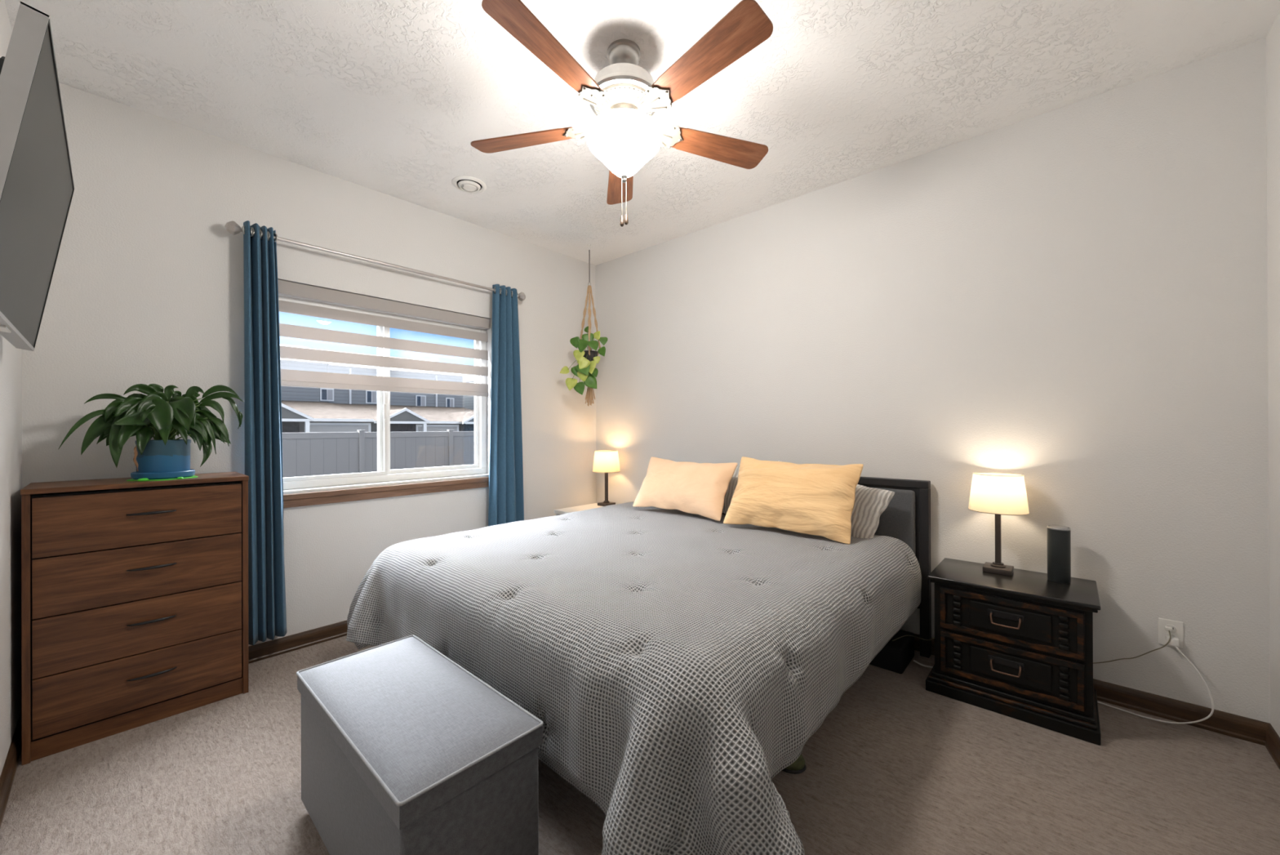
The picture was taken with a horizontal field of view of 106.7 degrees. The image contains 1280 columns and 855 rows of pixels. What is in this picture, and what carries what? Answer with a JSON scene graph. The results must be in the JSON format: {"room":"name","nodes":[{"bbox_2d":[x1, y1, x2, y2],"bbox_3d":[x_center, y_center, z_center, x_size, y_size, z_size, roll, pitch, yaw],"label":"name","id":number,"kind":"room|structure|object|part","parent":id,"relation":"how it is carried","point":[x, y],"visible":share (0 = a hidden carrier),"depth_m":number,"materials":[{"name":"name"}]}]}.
{"room":"bedroom","nodes":[
{"label":"bedroom","id":0,"kind":"room"},
{"bbox_2d":[0,0,22,776],"bbox_3d":[-1.206,-0.069,0.674,4.085,2.860,0.120,0,0,42],"label":"wall","id":1,"kind":"structure","parent":0,"point":[11,357],"depth_m":1.74,"materials":[{"name":"paint"}]},
{"bbox_2d":[0,709,22,828],"bbox_3d":[-1.145,1.198,0.712,3.815,0.086,0.016,0,0,42],"label":"baseboard","id":2,"kind":"structure","parent":1,"relation":"attached to","point":[9,770],"depth_m":1.67,"materials":[{"name":"brown wood"}]},
{"bbox_2d":[0,0,74,351],"bbox_3d":[-1.678,-0.561,1.289,1.060,0.603,0.157,0,0,42],"label":"television","id":3,"kind":"object","parent":1,"relation":"attached to","point":[37,184],"visible":1,"depth_m":1.14,"materials":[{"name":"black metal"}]},
{"bbox_3d":[-1.687,-0.578,1.279,0.800,0.456,0.101,0,0,42],"label":"panel","id":4,"kind":"part","parent":3,"relation":"part of","materials":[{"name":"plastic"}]},
{"bbox_2d":[22,82,596,646],"bbox_3d":[-1.545,-0.063,3.239,0.150,2.860,3.242,0,0,42],"label":"wall","id":5,"kind":"structure","parent":0,"point":[147,286],"depth_m":2.50,"materials":[{"name":"paint"}]},
{"bbox_2d":[248,620,347,663],"bbox_3d":[-1.479,1.204,3.182,0.016,0.086,3.242,0,0,42],"label":"baseboard","id":6,"kind":"structure","parent":5,"relation":"attached to","point":[271,648],"depth_m":2.67,"materials":[{"name":"brown wood"}]},
{"bbox_2d":[224,220,525,301],"bbox_3d":[-1.512,-1.006,3.078,0.120,0.091,1.785,0,0,42],"label":"curtain rod","id":7,"kind":"object","parent":5,"relation":"attached to","point":[232,227],"visible":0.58,"depth_m":2.87,"materials":[{"name":"metal"}]},
{"bbox_2d":[241,220,286,644],"bbox_3d":[-1.977,0.029,2.514,0.084,2.176,0.194,0,0,42],"label":"curtain","id":8,"kind":"object","parent":7,"relation":"hanging from","point":[267,612],"visible":1,"depth_m":2.50,"materials":[{"name":"fabric"}]},
{"bbox_3d":[-1.494,-1.016,3.062,0.022,0.023,1.605,0,0,42],"label":"rod","id":9,"kind":"part","parent":7,"relation":"part of","materials":[{"name":"metal"}]},
{"bbox_2d":[488,284,524,526],"bbox_3d":[-1.003,0.028,3.601,0.086,2.176,0.326,0,0,42],"label":"curtain","id":10,"kind":"object","parent":7,"relation":"hanging from","point":[506,499],"visible":0.78,"depth_m":3.56,"materials":[{"name":"fabric"}]},
{"bbox_2d":[278,295,486,489],"bbox_3d":[-1.675,-0.233,3.122,0.074,1.171,1.442,0,0,42],"label":"window","id":11,"kind":"structure","parent":5,"relation":"in","point":[384,473],"depth_m":3.14,"materials":[{"name":"white plastic"}]},
{"bbox_3d":[-1.885,-0.204,2.865,0.022,1.022,0.688,0,0,42],"label":"sash","id":12,"kind":"part","parent":11,"relation":"part of","materials":[{"name":"white plastic"}]},
{"bbox_2d":[277,279,489,396],"bbox_3d":[-1.631,-0.526,3.082,0.056,0.586,1.438,0,0,42],"label":"roller shade","id":13,"kind":"object","parent":11,"relation":"attached to","point":[296,378],"visible":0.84,"depth_m":3.02,"materials":[{"name":"white fabric"}]},
{"bbox_3d":[-1.628,-0.249,3.079,0.018,0.032,1.426,0,0,42],"label":"rail","id":14,"kind":"part","parent":13,"relation":"part of","materials":[{"name":"white"}]},
{"bbox_3d":[-1.471,-0.233,3.369,0.032,1.080,0.711,0,0,42],"label":"sash","id":15,"kind":"part","parent":11,"relation":"part of","materials":[{"name":"white plastic"}]},
{"bbox_2d":[283,476,488,507],"bbox_3d":[-1.604,0.408,3.039,0.025,0.074,1.480,0,0,42],"label":"trim","id":16,"kind":"structure","parent":5,"relation":"attached to","point":[304,499],"depth_m":2.99,"materials":[{"name":"brown wood"}]},
{"bbox_2d":[283,473,488,494],"bbox_3d":[-1.650,0.365,3.100,0.136,0.024,1.446,0,0,42],"label":"trim","id":17,"kind":"structure","parent":5,"relation":"attached to","point":[481,475],"depth_m":3.02,"materials":[{"name":"white plastic"}]},
{"bbox_2d":[0,635,1279,854],"bbox_3d":[-0.066,1.299,1.911,3.815,0.120,3.242,0,0,42],"label":"floor","id":18,"kind":"structure","parent":0,"point":[898,766],"depth_m":1.64,"materials":[{"name":"carpet"}]},
{"bbox_2d":[20,471,248,764],"bbox_3d":[-2.180,0.738,2.107,0.370,1.018,0.658,0,0,42],"label":"dresser","id":19,"kind":"object","parent":18,"relation":"on","point":[135,593],"visible":1,"depth_m":1.96,"materials":[{"name":"brown wood"}]},
{"bbox_3d":[-2.401,0.749,1.879,0.341,0.998,0.020,0,0,42],"label":"panel","id":20,"kind":"part","parent":19,"relation":"part of","materials":[{"name":"brown wood"}]},
{"bbox_3d":[-2.074,0.377,2.010,0.022,0.225,0.606,0,0,42],"label":"drawer","id":21,"kind":"part","parent":19,"relation":"part of","materials":[{"name":"brown wood"}]},
{"bbox_3d":[-2.073,0.606,2.010,0.022,0.222,0.606,0,0,42],"label":"drawer","id":22,"kind":"part","parent":19,"relation":"part of","materials":[{"name":"brown wood"}]},
{"bbox_3d":[-2.072,0.831,2.009,0.022,0.218,0.606,0,0,42],"label":"drawer","id":23,"kind":"part","parent":19,"relation":"part of","materials":[{"name":"brown wood"}]},
{"bbox_3d":[-2.071,1.056,2.009,0.022,0.222,0.606,0,0,42],"label":"drawer","id":24,"kind":"part","parent":19,"relation":"part of","materials":[{"name":"brown wood"}]},
{"bbox_3d":[-2.048,0.358,2.000,0.027,0.013,0.148,0,0,42],"label":"handle","id":25,"kind":"part","parent":19,"relation":"part of","materials":[{"name":"black metal"}]},
{"bbox_3d":[-2.047,0.587,2.000,0.027,0.013,0.148,0,0,42],"label":"handle","id":26,"kind":"part","parent":19,"relation":"part of","materials":[{"name":"black metal"}]},
{"bbox_3d":[-2.046,0.812,1.999,0.027,0.013,0.148,0,0,42],"label":"handle","id":27,"kind":"part","parent":19,"relation":"part of","materials":[{"name":"black metal"}]},
{"bbox_3d":[-2.045,1.037,1.999,0.027,0.013,0.148,0,0,42],"label":"handle","id":28,"kind":"part","parent":19,"relation":"part of","materials":[{"name":"black metal"}]},
{"bbox_2d":[126,475,197,480],"bbox_3d":[-2.139,0.223,2.137,0.230,0.012,0.224,0,0,42],"label":"mat","id":29,"kind":"object","parent":19,"relation":"on","point":[193,476],"visible":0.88,"depth_m":2.06,"materials":[{"name":"plastic"}]},
{"bbox_2d":[58,383,244,479],"bbox_3d":[-2.146,0.011,2.129,0.374,0.428,0.567,0,0,42],"label":"potted plant","id":30,"kind":"object","parent":29,"relation":"on","point":[160,415],"visible":1,"depth_m":2.07,"materials":[{"name":"green plant"}]},
{"bbox_2d":[134,439,191,472],"bbox_3d":[-2.140,0.136,2.142,0.178,0.162,0.178,0,0,42],"label":"pot","id":31,"kind":"object","parent":29,"relation":"on","point":[153,455],"depth_m":2.08,"materials":[{"name":"blue ceramic"}]},
{"bbox_3d":[-1.977,0.748,2.350,0.341,0.998,0.020,0,0,42],"label":"panel","id":32,"kind":"part","parent":19,"relation":"part of","materials":[{"name":"brown wood"}]},
{"bbox_2d":[296,635,543,854],"bbox_3d":[-0.688,1.013,1.415,0.830,0.455,0.378,0,0,42],"label":"storage ottoman","id":33,"kind":"object","parent":18,"relation":"on","point":[406,750],"visible":1,"depth_m":1.24,"materials":[{"name":"fabric"}]},
{"bbox_2d":[554,502,616,515],"bbox_3d":[-0.358,0.956,3.937,0.435,0.575,0.540,0,0,42],"label":"nightstand","id":34,"kind":"object","parent":18,"relation":"on","point":[580,508],"visible":0.06,"depth_m":3.91,"materials":[{"name":"white laminate"}]},
{"bbox_2d":[592,449,619,506],"bbox_3d":[-0.288,0.434,4.088,0.236,0.469,0.236,0,0,42],"label":"table lamp","id":35,"kind":"object","parent":34,"relation":"on","point":[606,461],"visible":0.98,"depth_m":4.01,"materials":[{"name":"white fabric"}]},
{"bbox_3d":[-0.289,0.289,4.088,0.234,0.176,0.234,0,0,42],"label":"lamp shade","id":36,"kind":"part","parent":35,"relation":"part of","materials":[{"name":"white fabric"}]},
{"bbox_2d":[782,753,806,773],"bbox_3d":[0.543,1.207,1.748,0.127,0.058,0.094,0,0,27],"label":"slipper","id":37,"kind":"object","parent":18,"relation":"on","point":[798,766],"visible":0.26,"depth_m":1.71,"materials":[{"name":"green fabric"}]},
{"bbox_2d":[721,476,931,657],"bbox_3d":[0.177,0.767,2.509,1.982,0.945,1.992,0,0,42],"label":"headboard","id":38,"kind":"object","parent":18,"relation":"on","point":[906,518],"visible":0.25,"depth_m":2.58,"materials":[{"name":"wood"}]},
{"bbox_2d":[721,486,915,555],"bbox_3d":[0.802,0.642,3.206,1.860,0.592,0.042,0,0,42],"label":"pillow","id":39,"kind":"object","parent":38,"relation":"on","point":[898,521],"depth_m":2.62,"materials":[{"name":"fabric"}]},
{"bbox_3d":[0.825,0.766,3.229,1.982,0.945,0.054,0,0,42],"label":"headboard","id":40,"kind":"part","parent":38,"relation":"part of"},
{"bbox_3d":[0.082,0.787,2.501,1.990,0.304,1.964,0,0,42],"label":"mattress","id":41,"kind":"object","parent":38,"relation":"on","visible":0},
{"bbox_2d":[345,501,921,854],"bbox_3d":[-0.025,0.872,2.395,2.449,0.594,2.086,0,0,42],"label":"comforter","id":42,"kind":"object","parent":41,"relation":"on","point":[672,664],"visible":0.9,"depth_m":1.50,"materials":[{"name":"grey fabric"}]},
{"bbox_2d":[632,456,737,520],"bbox_3d":[0.283,0.390,3.191,0.727,0.352,0.230,0,0,44],"label":"pillow","id":43,"kind":"object","parent":42,"relation":"on","point":[691,487],"visible":1,"depth_m":3.08,"materials":[{"name":"beige fabric"}]},
{"bbox_2d":[673,460,739,513],"bbox_3d":[0.413,0.410,3.357,0.795,0.335,0.202,0,0,42],"label":"pillow","id":44,"kind":"object","parent":42,"relation":"on","point":[733,482],"visible":0.04,"depth_m":3.12,"materials":[{"name":"white fabric"}]},
{"bbox_2d":[723,456,863,544],"bbox_3d":[0.831,0.377,2.649,0.712,0.394,0.250,0,0,41],"label":"pillow","id":45,"kind":"object","parent":42,"relation":"on","point":[811,499],"visible":1,"depth_m":2.54,"materials":[{"name":"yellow fabric"}]},
{"bbox_2d":[777,460,894,537],"bbox_3d":[1.042,0.432,2.777,0.224,0.442,0.781,0,0,-39],"label":"pillow","id":46,"kind":"object","parent":41,"relation":"on","point":[869,504],"visible":0.2,"depth_m":2.52,"materials":[{"name":"white fabric"}]},
{"bbox_2d":[869,629,914,673],"bbox_3d":[1.304,1.170,2.550,0.240,0.130,0.260,0,0,42],"label":"storage box","id":47,"kind":"object","parent":18,"relation":"on","point":[895,655],"visible":0.52,"depth_m":2.43,"materials":[{"name":"black plastic"}]},
{"bbox_2d":[892,635,934,640],"bbox_3d":[1.436,1.087,2.461,0.267,0.029,0.030,0,0,-7],"label":"cord","id":48,"kind":"object","parent":47,"relation":"on","point":[904,635],"visible":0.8,"depth_m":2.46,"materials":[{"name":"black plastic"}]},
{"bbox_2d":[913,659,933,667],"bbox_3d":[1.467,1.224,2.457,0.028,0.013,0.115,0,0,-38],"label":"cord","id":49,"kind":"object","parent":18,"relation":"on","point":[914,660],"visible":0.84,"depth_m":2.45,"materials":[{"name":"white plastic"}]},
{"bbox_2d":[925,557,1101,745],"bbox_3d":[1.697,0.963,2.191,0.595,0.540,0.429,0,0,42],"label":"nightstand","id":50,"kind":"object","parent":18,"relation":"on","point":[1019,646],"visible":1,"depth_m":2.04,"materials":[{"name":"black paint"}]},
{"bbox_2d":[968,471,1029,575],"bbox_3d":[1.726,0.458,2.297,0.236,0.469,0.236,0,0,42],"label":"table lamp","id":51,"kind":"object","parent":50,"relation":"on","point":[997,493],"visible":1,"depth_m":2.23,"materials":[{"name":"brown metal"}]},
{"bbox_3d":[1.726,0.313,2.298,0.234,0.176,0.234,0,0,42],"label":"lamp shade","id":52,"kind":"part","parent":51,"relation":"part of","materials":[{"name":"white fabric"}]},
{"bbox_3d":[1.564,0.829,2.040,0.107,0.046,0.027,0,0,42],"label":"handle","id":53,"kind":"part","parent":50,"relation":"part of","materials":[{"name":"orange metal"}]},
{"bbox_3d":[1.565,1.031,2.040,0.107,0.046,0.027,0,0,42],"label":"handle","id":54,"kind":"part","parent":50,"relation":"part of","materials":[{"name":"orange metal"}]},
{"bbox_3d":[1.586,0.832,2.050,0.280,0.112,0.008,0,0,42],"label":"raised panel","id":55,"kind":"part","parent":50,"relation":"part of","materials":[{"name":"black wood"}]},
{"bbox_3d":[1.587,1.035,2.050,0.280,0.111,0.008,0,0,42],"label":"raised panel","id":56,"kind":"part","parent":50,"relation":"part of","materials":[{"name":"black wood"}]},
{"bbox_3d":[1.585,0.833,2.060,0.495,0.190,0.006,0,0,42],"label":"drawer","id":57,"kind":"part","parent":50,"relation":"part of","materials":[{"name":"black wood"}]},
{"bbox_3d":[1.579,0.833,2.054,0.489,0.184,0.012,0,0,42],"label":"drawer frame","id":58,"kind":"part","parent":50,"relation":"part of","materials":[{"name":"black wood"}]},
{"bbox_3d":[1.580,1.036,2.053,0.489,0.183,0.012,0,0,42],"label":"drawer frame","id":59,"kind":"part","parent":50,"relation":"part of","materials":[{"name":"black wood"}]},
{"bbox_3d":[1.586,1.036,2.060,0.495,0.189,0.006,0,0,42],"label":"drawer","id":60,"kind":"part","parent":50,"relation":"part of","materials":[{"name":"black wood"}]},
{"bbox_3d":[1.704,1.175,2.197,0.575,0.016,0.407,0,0,42],"label":"moulding","id":61,"kind":"part","parent":50,"relation":"part of","materials":[{"name":"black wood"}]},
{"bbox_3d":[1.709,1.157,2.200,0.559,0.018,0.395,0,0,42],"label":"moulding","id":62,"kind":"part","parent":50,"relation":"part of","materials":[{"name":"black wood"}]},
{"bbox_3d":[1.707,0.718,2.196,0.569,0.014,0.403,0,0,42],"label":"moulding","id":63,"kind":"part","parent":50,"relation":"part of","materials":[{"name":"black wood"}]},
{"bbox_2d":[1047,524,1071,583],"bbox_3d":[1.890,0.570,2.150,0.080,0.244,0.080,0,0,42],"label":"smart speaker","id":64,"kind":"object","parent":50,"relation":"on","point":[1059,537],"visible":1,"depth_m":2.12},
{"bbox_2d":[1047,555,1071,580],"bbox_3d":[1.890,0.627,2.150,0.080,0.101,0.080,0,0,42],"label":"speaker grille","id":65,"kind":"object","parent":64,"relation":"attached to","point":[1059,566],"depth_m":2.12,"materials":[{"name":"black fabric"}]},
{"bbox_2d":[1097,635,1213,724],"bbox_3d":[2.156,1.054,2.028,0.366,0.349,0.078,0,0,42],"label":"power cable","id":66,"kind":"object","parent":18,"relation":"on","point":[1174,641],"visible":0.98,"depth_m":1.96,"materials":[{"name":"white plastic"}]},
{"bbox_2d":[4,0,1279,265],"bbox_3d":[-0.087,-1.561,1.927,4.085,0.120,3.482,0,0,42],"label":"ceiling","id":67,"kind":"structure","parent":0,"point":[390,97],"depth_m":2.06,"materials":[{"name":"paint"}]},
{"bbox_2d":[452,175,486,193],"bbox_3d":[-1.049,-1.480,2.931,0.200,0.031,0.200,0,0,42],"label":"ceiling vent","id":68,"kind":"object","parent":67,"relation":"in","point":[466,184],"visible":1,"depth_m":2.90,"materials":[{"name":"white plastic"}]},
{"bbox_2d":[580,244,600,405],"bbox_3d":[-0.413,-0.836,3.905,0.133,1.320,0.134,0,0,42],"label":"macrame hanger","id":69,"kind":"object","parent":67,"relation":"hanging from","point":[589,396],"visible":0.77,"depth_m":3.90,"materials":[{"name":"beige fabric"}]},
{"bbox_2d":[559,325,608,395],"bbox_3d":[-0.450,-0.549,3.884,0.354,0.574,0.206,0,0,24],"label":"pothos","id":70,"kind":"object","parent":69,"relation":"hanging from","point":[585,370],"visible":0.98,"depth_m":3.84,"materials":[{"name":"green plant"}]},
{"bbox_3d":[-0.414,-1.324,3.906,0.007,0.265,0.007,0,0,-26],"label":"cord","id":71,"kind":"part","parent":69,"relation":"part of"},
{"bbox_2d":[582,350,598,361],"bbox_3d":[-0.412,-0.571,3.905,0.138,0.100,0.138,0,0,42],"label":"pot","id":72,"kind":"object","parent":69,"relation":"in","point":[593,356],"depth_m":3.85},
{"bbox_2d":[470,0,773,226],"bbox_3d":[-0.057,-1.188,1.871,1.270,0.627,1.277,0,0,42],"label":"ceiling fan","id":73,"kind":"object","parent":67,"relation":"hanging from","point":[624,96],"visible":1,"depth_m":1.78,"materials":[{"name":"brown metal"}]},
{"bbox_3d":[-0.483,-1.212,2.010,0.466,0.006,0.140,0,13,14],"label":"blade","id":74,"kind":"part","parent":73,"relation":"part of","materials":[{"name":"brown wood"}]},
{"bbox_3d":[-0.292,-1.214,1.540,0.140,0.006,0.466,15,8,31],"label":"blade","id":75,"kind":"part","parent":73,"relation":"part of","materials":[{"name":"brown wood"}]},
{"bbox_3d":[-0.095,-1.213,2.338,0.140,0.006,0.466,-13,1,-4],"label":"blade","id":76,"kind":"part","parent":73,"relation":"part of","materials":[{"name":"brown wood"}]},
{"bbox_3d":[-0.063,-1.102,1.907,0.304,0.198,0.304,0,0,42],"label":"lamp shade","id":77,"kind":"part","parent":73,"relation":"part of","materials":[{"name":"white glass"}]},
{"bbox_3d":[0.215,-1.216,1.577,0.140,0.006,0.466,17,-11,-39],"label":"blade","id":78,"kind":"part","parent":73,"relation":"part of","materials":[{"name":"brown wood"}]},
{"bbox_3d":[0.337,-1.215,2.070,0.466,0.006,0.140,0,-13,-22],"label":"blade","id":79,"kind":"part","parent":73,"relation":"part of","materials":[{"name":"brown wood"}]},
{"bbox_2d":[595,37,1270,723],"bbox_3d":[1.042,-0.073,3.174,4.085,2.860,0.120,0,0,42],"label":"wall","id":80,"kind":"structure","parent":0,"point":[1072,299],"depth_m":2.29,"materials":[{"name":"paint"}]},
{"bbox_2d":[914,633,1269,745],"bbox_3d":[1.012,1.194,3.111,3.815,0.086,0.016,0,0,42],"label":"baseboard","id":81,"kind":"structure","parent":80,"relation":"attached to","point":[1242,727],"depth_m":1.99,"materials":[{"name":"brown wood"}]},
{"bbox_2d":[1093,626,1172,663],"bbox_3d":[2.123,0.962,2.086,0.281,0.242,0.036,0,0,42],"label":"power cable","id":82,"kind":"object","parent":80,"relation":"attached to","point":[1166,628],"visible":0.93,"depth_m":2.02,"materials":[{"name":"plastic"}]},
{"bbox_2d":[1158,617,1183,648],"bbox_3d":[2.240,0.869,2.011,0.072,0.112,0.009,0,0,42],"label":"wall outlet","id":83,"kind":"object","parent":80,"relation":"attached to","point":[1177,627],"visible":0.77,"depth_m":2.01,"materials":[{"name":"white plastic"}]},
{"bbox_2d":[1165,624,1176,632],"bbox_3d":[2.238,0.848,2.009,0.034,0.034,0.003,0,0,42],"label":"receptacle","id":84,"kind":"object","parent":83,"relation":"attached to","point":[1174,626],"depth_m":2.00,"materials":[{"name":"plastic"}]},
{"bbox_2d":[1266,10,1279,737],"bbox_3d":[1.392,-0.079,0.598,0.120,2.860,3.242,0,0,42],"label":"wall","id":85,"kind":"structure","parent":0,"point":[1273,38],"depth_m":1.79,"materials":[{"name":"paint"}]},
{"bbox_2d":[1265,723,1279,769],"bbox_3d":[1.628,1.188,0.955,0.016,0.086,2.400,0,0,42],"label":"baseboard","id":86,"kind":"structure","parent":85,"relation":"attached to","point":[1272,744],"depth_m":1.78,"materials":[{"name":"brown wood"}]},
{"label":"outside","id":87,"kind":"structure","parent":0,"visible":0},
{"label":"ground","id":88,"kind":"structure","parent":87,"visible":0},
{"bbox_2d":[280,343,373,432],"bbox_3d":[-21.596,-1.609,25.347,17.480,7.260,8.830,0,0,42],"label":"townhouse","id":89,"kind":"structure","parent":88,"relation":"on","point":[304,409],"depth_m":23.76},
{"bbox_3d":[-14.323,0.865,20.506,0.150,2.240,0.150,0,0,42],"label":"post","id":90,"kind":"part","parent":89,"relation":"part of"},
{"bbox_3d":[-18.363,-1.917,27.714,0.015,0.600,0.255,0,0,42],"label":"pane","id":91,"kind":"part","parent":89,"relation":"part of","materials":[{"name":"glass"}]},
{"bbox_3d":[-18.166,-1.917,27.934,0.015,0.600,0.255,0,0,42],"label":"pane","id":92,"kind":"part","parent":89,"relation":"part of","materials":[{"name":"grey glass"}]},
{"bbox_3d":[-13.939,0.937,22.151,0.020,2.100,2.410,0,0,42],"label":"door panel","id":93,"kind":"part","parent":89,"relation":"part of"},
{"bbox_3d":[-13.966,0.887,22.175,0.050,2.200,2.650,0,0,42],"label":"garage door","id":94,"kind":"part","parent":89,"relation":"part of","materials":[{"name":"grey metal"}]},
{"bbox_2d":[282,429,474,477],"bbox_3d":[-7.284,1.005,12.443,0.150,1.880,14.620,0,0,42],"label":"vinyl fence","id":95,"kind":"object","parent":88,"relation":"on","point":[320,453],"visible":0.16,"depth_m":12.45,"materials":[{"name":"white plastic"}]},
{"bbox_3d":[-8.089,0.196,11.552,0.070,0.150,2.290,0,0,42],"label":"rail","id":96,"kind":"part","parent":95,"relation":"part of","materials":[{"name":"grey plastic"}]},
{"bbox_3d":[-8.086,1.079,11.550,0.040,1.615,2.290,0,0,42],"label":"panel","id":97,"kind":"part","parent":95,"relation":"part of","materials":[{"name":"plastic"}]},
{"bbox_3d":[-7.280,1.005,12.447,0.150,1.880,0.150,0,0,42],"label":"post","id":98,"kind":"part","parent":95,"relation":"part of","materials":[{"name":"grey plastic"}]},
{"bbox_3d":[-6.474,1.076,13.342,0.040,1.615,2.290,0,0,42],"label":"panel","id":99,"kind":"part","parent":95,"relation":"part of","materials":[{"name":"plastic"}]},
{"bbox_3d":[-6.478,0.193,13.344,0.070,0.150,2.290,0,0,42],"label":"rail","id":100,"kind":"part","parent":95,"relation":"part of","materials":[{"name":"grey plastic"}]},
{"bbox_3d":[-5.669,1.002,14.239,0.150,1.880,0.150,0,0,42],"label":"post","id":101,"kind":"part","parent":95,"relation":"part of","materials":[{"name":"grey plastic"}]},
{"bbox_3d":[-4.867,0.191,15.136,0.070,0.150,2.290,0,0,42],"label":"rail","id":102,"kind":"part","parent":95,"relation":"part of","materials":[{"name":"grey plastic"}]},
{"bbox_3d":[-4.863,1.073,15.135,0.040,1.615,2.290,0,0,42],"label":"panel","id":103,"kind":"part","parent":95,"relation":"part of","materials":[{"name":"plastic"}]},
{"bbox_2d":[307,347,474,431],"bbox_3d":[-16.050,-1.584,31.515,17.480,7.190,8.380,0,0,42],"label":"townhouse","id":104,"kind":"structure","parent":88,"relation":"on","point":[409,411],"depth_m":28.85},
{"bbox_3d":[-16.758,-1.900,29.499,0.015,0.680,0.235,0,0,42],"label":"pane","id":105,"kind":"part","parent":104,"relation":"part of","materials":[{"name":"glass"}]},
{"bbox_3d":[-16.574,-1.900,29.704,0.015,0.680,0.235,0,0,42],"label":"pane","id":106,"kind":"part","parent":104,"relation":"part of","materials":[{"name":"grey glass"}]},
{"bbox_3d":[-14.730,-1.763,31.754,0.015,0.640,0.240,0,0,42],"label":"pane","id":107,"kind":"part","parent":104,"relation":"part of","materials":[{"name":"glass"}]},
{"bbox_3d":[-14.543,-1.763,31.962,0.015,0.640,0.240,0,0,42],"label":"pane","id":108,"kind":"part","parent":104,"relation":"part of","materials":[{"name":"grey glass"}]},
{"bbox_3d":[-10.960,0.894,24.247,0.150,2.170,0.150,0,0,42],"label":"post","id":109,"kind":"part","parent":104,"relation":"part of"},
{"bbox_3d":[-10.860,0.917,25.629,0.050,2.130,2.340,0,0,42],"label":"garage door","id":110,"kind":"part","parent":104,"relation":"part of","materials":[{"name":"grey metal"}]},
{"bbox_3d":[-10.834,0.967,25.606,0.020,2.030,2.100,0,0,42],"label":"door panel","id":111,"kind":"part","parent":104,"relation":"part of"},
{"bbox_3d":[-13.371,-1.665,33.265,0.015,0.680,0.205,0,0,42],"label":"pane","id":112,"kind":"part","parent":104,"relation":"part of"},
{"bbox_3d":[-13.207,-1.666,33.447,0.015,0.680,0.205,0,0,42],"label":"pane","id":113,"kind":"part","parent":104,"relation":"part of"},
{"bbox_2d":[462,373,474,409],"bbox_3d":[-9.377,-1.505,38.937,17.480,7.010,8.620,0,0,42],"label":"townhouse","id":114,"kind":"structure","parent":88,"relation":"on","point":[468,401],"depth_m":36.72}
]}

